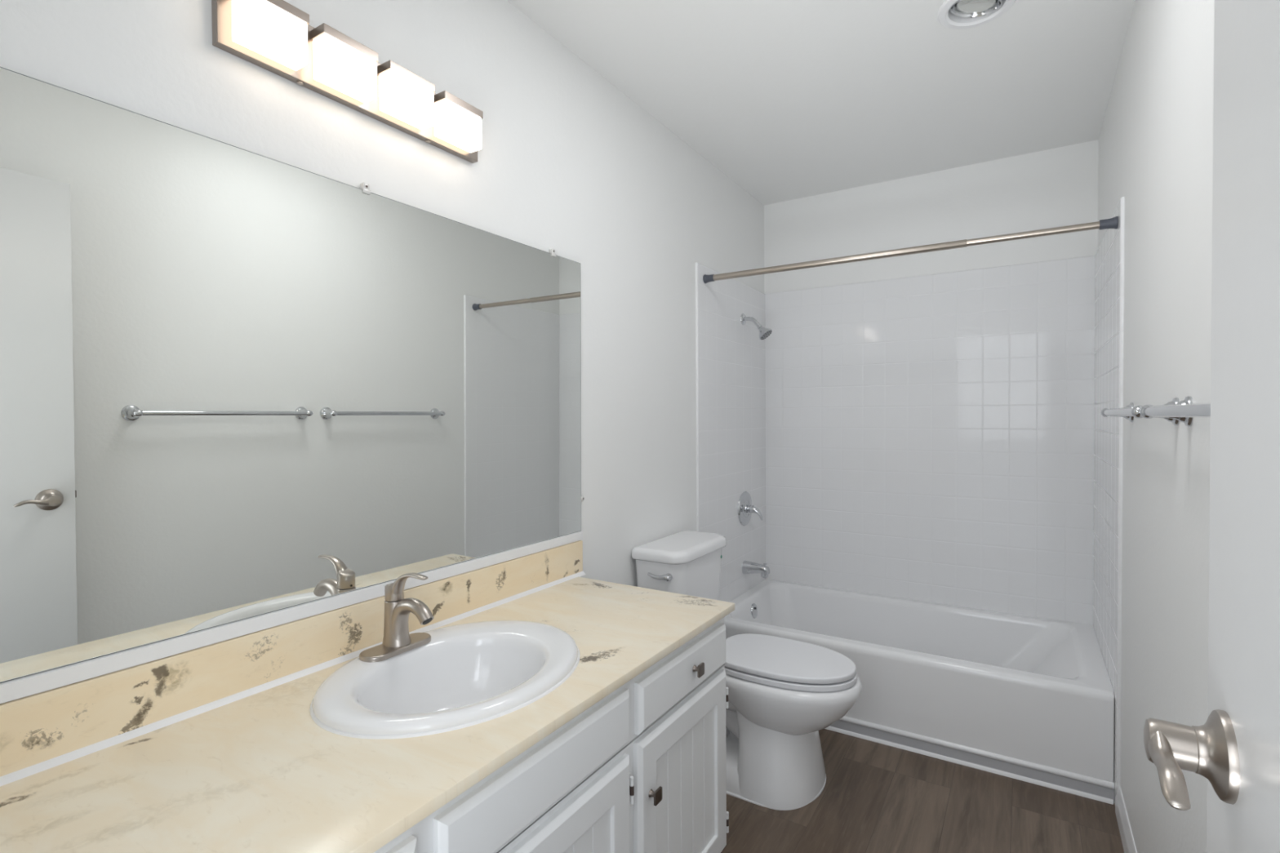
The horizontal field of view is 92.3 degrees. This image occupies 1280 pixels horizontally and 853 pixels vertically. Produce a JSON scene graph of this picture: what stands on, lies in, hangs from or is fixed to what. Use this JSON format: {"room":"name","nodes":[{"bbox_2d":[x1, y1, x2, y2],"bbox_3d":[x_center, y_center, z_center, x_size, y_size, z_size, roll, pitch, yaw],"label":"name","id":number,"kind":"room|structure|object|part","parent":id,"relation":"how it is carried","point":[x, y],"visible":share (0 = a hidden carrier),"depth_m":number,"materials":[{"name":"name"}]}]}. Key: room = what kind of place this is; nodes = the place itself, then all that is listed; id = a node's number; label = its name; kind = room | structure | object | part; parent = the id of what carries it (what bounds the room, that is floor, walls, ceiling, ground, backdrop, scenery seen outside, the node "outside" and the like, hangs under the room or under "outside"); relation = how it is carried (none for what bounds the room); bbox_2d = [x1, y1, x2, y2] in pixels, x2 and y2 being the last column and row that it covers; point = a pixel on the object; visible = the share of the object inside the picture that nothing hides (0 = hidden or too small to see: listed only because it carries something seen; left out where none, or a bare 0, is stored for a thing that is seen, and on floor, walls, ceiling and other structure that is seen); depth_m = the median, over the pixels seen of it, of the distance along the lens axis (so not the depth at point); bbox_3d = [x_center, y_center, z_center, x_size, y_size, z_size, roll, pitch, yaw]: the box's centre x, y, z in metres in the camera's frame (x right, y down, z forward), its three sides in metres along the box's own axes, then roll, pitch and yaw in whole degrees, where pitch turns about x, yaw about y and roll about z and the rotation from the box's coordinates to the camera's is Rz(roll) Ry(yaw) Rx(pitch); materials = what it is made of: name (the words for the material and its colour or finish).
{"room":"bathroom","nodes":[
{"label":"bathroom","id":0,"kind":"room"},
{"bbox_2d":[0,0,764,586],"bbox_3d":[-0.234,0.016,2.054,0.100,2.440,3.549,0,1,32],"label":"wall","id":1,"kind":"structure","parent":0,"point":[568,163],"depth_m":1.83,"materials":[{"name":"white paint"}]},
{"bbox_2d":[0,531,582,703],"bbox_3d":[-0.633,0.370,1.311,0.016,0.026,1.656,0,1,32],"label":"trim","id":2,"kind":"structure","parent":1,"relation":"attached to","point":[12,690],"depth_m":1.11,"materials":[{"name":"white"}]},
{"bbox_2d":[0,540,582,776],"bbox_3d":[-0.632,0.438,1.308,0.020,0.108,1.646,0,1,32],"label":"backsplash","id":3,"kind":"structure","parent":1,"relation":"attached to","point":[39,727],"depth_m":1.10,"materials":[{"name":"beige stone"}]},
{"bbox_2d":[0,66,584,683],"bbox_3d":[-0.625,-0.088,1.320,0.015,0.888,1.655,0,1,32],"label":"wall mirror","id":4,"kind":"object","parent":1,"relation":"attached to","point":[237,384],"visible":1,"depth_m":1.13,"materials":[{"name":"silver mirror"}]},
{"bbox_2d":[211,0,483,163],"bbox_3d":[-0.577,-0.746,1.345,0.066,0.123,0.614,0,1,32],"label":"vanity light","id":5,"kind":"object","parent":1,"relation":"attached to","point":[277,37],"visible":1,"depth_m":1.26,"materials":[{"name":"white glass"}]},
{"bbox_3d":[-0.689,-0.736,1.149,0.042,0.078,0.116,0,1,32],"label":"lamp shade","id":6,"kind":"part","parent":5,"relation":"part of","materials":[{"name":"white glass"}]},
{"bbox_3d":[-0.610,-0.738,1.275,0.042,0.078,0.116,0,1,32],"label":"lamp shade","id":7,"kind":"part","parent":5,"relation":"part of","materials":[{"name":"white glass"}]},
{"bbox_3d":[-0.530,-0.741,1.401,0.042,0.078,0.116,0,1,32],"label":"lamp shade","id":8,"kind":"part","parent":5,"relation":"part of","materials":[{"name":"white glass"}]},
{"bbox_3d":[-0.451,-0.743,1.528,0.042,0.078,0.116,0,1,32],"label":"lamp shade","id":9,"kind":"part","parent":5,"relation":"part of","materials":[{"name":"white glass"}]},
{"bbox_2d":[695,262,765,602],"bbox_3d":[0.477,0.242,3.085,0.010,1.947,0.834,0,1,32],"label":"tiled wall","id":10,"kind":"structure","parent":1,"relation":"attached to","point":[731,354],"depth_m":3.02,"materials":[{"name":"white tile"}]},
{"bbox_2d":[737,491,763,525],"bbox_3d":[0.582,0.424,3.152,0.099,0.176,0.176,0,1,32],"label":"shower valve","id":11,"kind":"object","parent":10,"relation":"attached to","point":[745,508],"visible":1,"depth_m":3.14,"materials":[{"name":"silver metal"}]},
{"bbox_3d":[0.591,0.441,3.147,0.079,0.075,0.042,0,1,32],"label":"valve lever","id":12,"kind":"part","parent":11,"relation":"part of","materials":[{"name":"silver metal"}]},
{"bbox_2d":[742,560,769,577],"bbox_3d":[0.596,0.729,3.145,0.132,0.072,0.066,0,1,32],"label":"tub spout","id":13,"kind":"object","parent":10,"relation":"attached to","point":[748,567],"visible":1,"depth_m":3.13,"materials":[{"name":"silver metal"}]},
{"bbox_2d":[740,313,772,339],"bbox_3d":[0.592,-0.507,3.111,0.153,0.141,0.075,0,1,32],"label":"shower fixture","id":14,"kind":"object","parent":10,"relation":"attached to","point":[764,332],"visible":1,"depth_m":3.10,"materials":[{"name":"silver metal"}]},
{"bbox_3d":[0.570,-0.529,3.124,0.093,0.062,0.021,0,1,32],"label":"shower arm","id":15,"kind":"part","parent":14,"relation":"part of","materials":[{"name":"silver metal"}]},
{"bbox_2d":[702,216,1118,283],"bbox_3d":[0.918,-0.662,2.382,1.477,0.040,0.040,0,1,32],"label":"shower rod","id":16,"kind":"object","parent":10,"relation":"attached to","point":[1112,223],"visible":1,"depth_m":2.29,"materials":[{"name":"silver metal"}]},
{"bbox_2d":[506,0,1135,205],"bbox_3d":[0.435,-1.270,1.608,1.698,0.140,3.549,0,1,32],"label":"ceiling","id":17,"kind":"structure","parent":0,"point":[789,100],"depth_m":2.13,"materials":[{"name":"white paint"}]},
{"bbox_2d":[937,0,1016,29],"bbox_3d":[0.964,-1.257,1.762,0.202,0.148,0.202,0,1,32],"label":"recessed light","id":18,"kind":"object","parent":17,"relation":"in","point":[952,14],"visible":1,"depth_m":1.79,"materials":[{"name":"white metal"}]},
{"bbox_3d":[0.959,-1.224,1.753,0.102,0.070,0.103,0,1,32],"label":"bulb","id":19,"kind":"part","parent":18,"relation":"part of","materials":[{"name":"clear glass"}]},
{"bbox_2d":[720,728,1124,852],"bbox_3d":[0.450,1.289,1.649,1.698,0.100,3.549,0,1,32],"label":"floor","id":20,"kind":"structure","parent":0,"point":[875,797],"depth_m":1.96,"materials":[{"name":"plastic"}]},
{"bbox_2d":[373,617,728,852],"bbox_3d":[-0.405,0.883,1.144,0.582,0.737,1.596,0,1,32],"label":"vanity cabinet","id":21,"kind":"object","parent":20,"relation":"on","point":[642,769],"visible":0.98,"depth_m":1.23,"materials":[{"name":"white paint"}]},
{"bbox_2d":[0,540,734,852],"bbox_3d":[-0.400,0.449,1.163,0.568,0.128,1.646,0,1,32],"label":"countertop","id":22,"kind":"structure","parent":21,"relation":"on","point":[219,747],"depth_m":0.96,"materials":[{"name":"beige stone"}]},
{"bbox_2d":[359,573,434,662],"bbox_3d":[-0.514,0.390,1.297,0.144,0.167,0.144,-1,1,-23],"label":"sink faucet","id":23,"kind":"object","parent":22,"relation":"on","point":[397,638],"visible":1,"depth_m":1.29,"materials":[{"name":"silver metal"}]},
{"bbox_3d":[-0.518,0.468,1.309,0.062,0.010,0.162,0,1,32],"label":"plate","id":24,"kind":"part","parent":23,"relation":"part of","materials":[{"name":"silver metal"}]},
{"bbox_3d":[-0.492,0.338,1.297,0.123,0.063,0.039,0,1,32],"label":"handle","id":25,"kind":"part","parent":23,"relation":"part of","materials":[{"name":"silver metal"}]},
{"bbox_3d":[-0.485,0.411,1.294,0.134,0.102,0.049,0,1,32],"label":"spout","id":26,"kind":"part","parent":23,"relation":"part of","materials":[{"name":"silver metal"}]},
{"bbox_2d":[309,620,580,738],"bbox_3d":[-0.365,0.557,1.240,0.446,0.171,0.552,0,1,32],"label":"sink","id":27,"kind":"object","parent":22,"relation":"in","point":[468,674],"visible":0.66,"depth_m":1.28,"materials":[{"name":"white ceramic"}]},
{"bbox_3d":[-0.422,0.606,0.623,0.018,0.109,0.467,0,1,32],"label":"drawer","id":28,"kind":"part","parent":21,"relation":"part of","materials":[{"name":"white paint"}]},
{"bbox_3d":[-0.150,0.911,1.060,0.018,0.471,0.481,0,1,32],"label":"cabinet door","id":29,"kind":"part","parent":21,"relation":"part of","materials":[{"name":"white paint"}]},
{"bbox_3d":[0.031,0.785,1.311,0.022,0.029,0.029,0,1,32],"label":"knob","id":30,"kind":"part","parent":21,"relation":"part of","materials":[{"name":"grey metal"}]},
{"bbox_3d":[0.112,0.899,1.477,0.018,0.479,0.443,0,1,32],"label":"cabinet door","id":31,"kind":"part","parent":21,"relation":"part of","materials":[{"name":"white paint"}]},
{"bbox_3d":[0.112,0.589,1.474,0.018,0.109,0.438,0,1,32],"label":"drawer","id":32,"kind":"part","parent":21,"relation":"part of","materials":[{"name":"white paint"}]},
{"bbox_3d":[0.140,0.585,1.482,0.022,0.029,0.029,0,1,32],"label":"knob","id":33,"kind":"part","parent":21,"relation":"part of","materials":[{"name":"grey metal"}]},
{"bbox_2d":[631,530,862,810],"bbox_3d":[0.405,0.836,2.242,0.780,0.786,0.436,0,1,32],"label":"toilet","id":34,"kind":"object","parent":20,"relation":"on","point":[782,691],"visible":0.8,"depth_m":2.05,"materials":[{"name":"white ceramic"}]},
{"bbox_3d":[0.070,0.538,2.209,0.093,0.027,0.026,0,1,32],"label":"trip lever","id":35,"kind":"part","parent":34,"relation":"part of","materials":[{"name":"silver metal"}]},
{"bbox_3d":[0.166,0.671,2.395,0.196,0.370,0.398,0,1,32],"label":"tank","id":36,"kind":"part","parent":34,"relation":"part of","materials":[{"name":"white ceramic"}]},
{"bbox_3d":[0.168,0.464,2.389,0.219,0.044,0.426,0,1,32],"label":"tank lid","id":37,"kind":"part","parent":34,"relation":"part of","materials":[{"name":"white ceramic"}]},
{"bbox_3d":[0.503,0.809,2.150,0.482,0.020,0.334,0,1,32],"label":"seat lid","id":38,"kind":"part","parent":34,"relation":"part of","materials":[{"name":"white plastic"}]},
{"bbox_3d":[0.506,0.833,2.149,0.482,0.019,0.338,0,1,32],"label":"seat","id":39,"kind":"part","parent":34,"relation":"part of","materials":[{"name":"white plastic"}]},
{"bbox_2d":[724,578,1114,804],"bbox_3d":[1.123,1.040,2.720,1.477,0.356,0.792,0,1,32],"label":"bathtub","id":40,"kind":"object","parent":20,"relation":"on","point":[1024,698],"visible":0.82,"depth_m":2.35,"materials":[{"name":"white ceramic"}]},
{"bbox_3d":[0.574,0.925,3.085,0.017,0.072,0.072,0,1,32],"label":"overflow plate","id":41,"kind":"part","parent":40,"relation":"part of","materials":[{"name":"silver metal"}]},
{"bbox_2d":[764,139,1098,293],"bbox_3d":[1.359,-0.009,3.090,1.498,2.440,0.100,0,1,32],"label":"wall","id":42,"kind":"structure","parent":0,"point":[1057,187],"depth_m":2.95,"materials":[{"name":"white paint"}]},
{"bbox_2d":[764,255,1095,625],"bbox_3d":[1.330,0.088,3.045,1.498,1.647,0.010,0,1,32],"label":"tiled wall","id":43,"kind":"structure","parent":42,"relation":"attached to","point":[929,437],"depth_m":2.96,"materials":[{"name":"white tile"}]},
{"bbox_2d":[1097,0,1214,852],"bbox_3d":[1.119,0.022,1.204,0.100,2.440,3.549,0,1,32],"label":"wall","id":44,"kind":"structure","parent":0,"point":[1156,137],"depth_m":1.37,"materials":[{"name":"white paint"}]},
{"bbox_2d":[1093,196,1124,804],"bbox_3d":[1.737,0.248,2.294,0.010,1.947,0.834,0,1,32],"label":"tiled wall","id":45,"kind":"structure","parent":44,"relation":"attached to","point":[1109,256],"depth_m":2.14,"materials":[{"name":"white tile"}]},
{"bbox_2d":[1115,786,1137,852],"bbox_3d":[0.854,1.206,0.895,0.013,0.087,2.504,0,1,32],"label":"baseboard","id":46,"kind":"structure","parent":44,"relation":"attached to","point":[1124,826],"depth_m":1.81,"materials":[{"name":"white wood"}]},
{"bbox_2d":[1100,397,1179,426],"bbox_3d":[1.214,-0.035,1.518,0.074,0.057,0.669,0,1,32],"label":"towel bar","id":47,"kind":"object","parent":44,"relation":"attached to","point":[1130,411],"visible":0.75,"depth_m":1.38,"materials":[{"name":"silver metal"}]},
{"bbox_3d":[1.377,-0.040,1.777,0.074,0.057,0.057,0,1,32],"label":"post","id":48,"kind":"part","parent":47,"relation":"part of","materials":[{"name":"silver metal"}]},
{"bbox_3d":[1.051,-0.030,1.258,0.074,0.057,0.057,0,1,32],"label":"post","id":49,"kind":"part","parent":47,"relation":"part of","materials":[{"name":"silver metal"}]},
{"bbox_2d":[1139,395,1210,426],"bbox_3d":[0.828,-0.023,0.903,0.074,0.057,0.669,0,1,32],"label":"towel bar","id":50,"kind":"object","parent":44,"relation":"attached to","point":[1184,411],"visible":0.5,"depth_m":0.97,"materials":[{"name":"silver metal"}]},
{"bbox_3d":[-0.474,0.048,0.168,1.498,2.440,0.100,0,1,32],"label":"wall","id":51,"kind":"structure","parent":0,"visible":0},
{"bbox_2d":[1143,0,1279,852],"bbox_3d":[0.285,0.256,0.219,0.086,1.991,0.766,0,1,32],"label":"door","id":52,"kind":"structure","parent":51,"relation":"in","point":[1237,748],"depth_m":0.45,"materials":[{"name":"white paint"}]},
{"bbox_3d":[0.404,0.258,0.474,0.016,0.030,0.109,0,1,32],"label":"lever","id":53,"kind":"part","parent":52,"relation":"part of","materials":[{"name":"silver metal"}]},
{"bbox_3d":[0.438,0.258,0.494,0.050,0.067,0.067,0,1,32],"label":"handle","id":54,"kind":"part","parent":52,"relation":"part of","materials":[{"name":"silver metal"}]}
]}

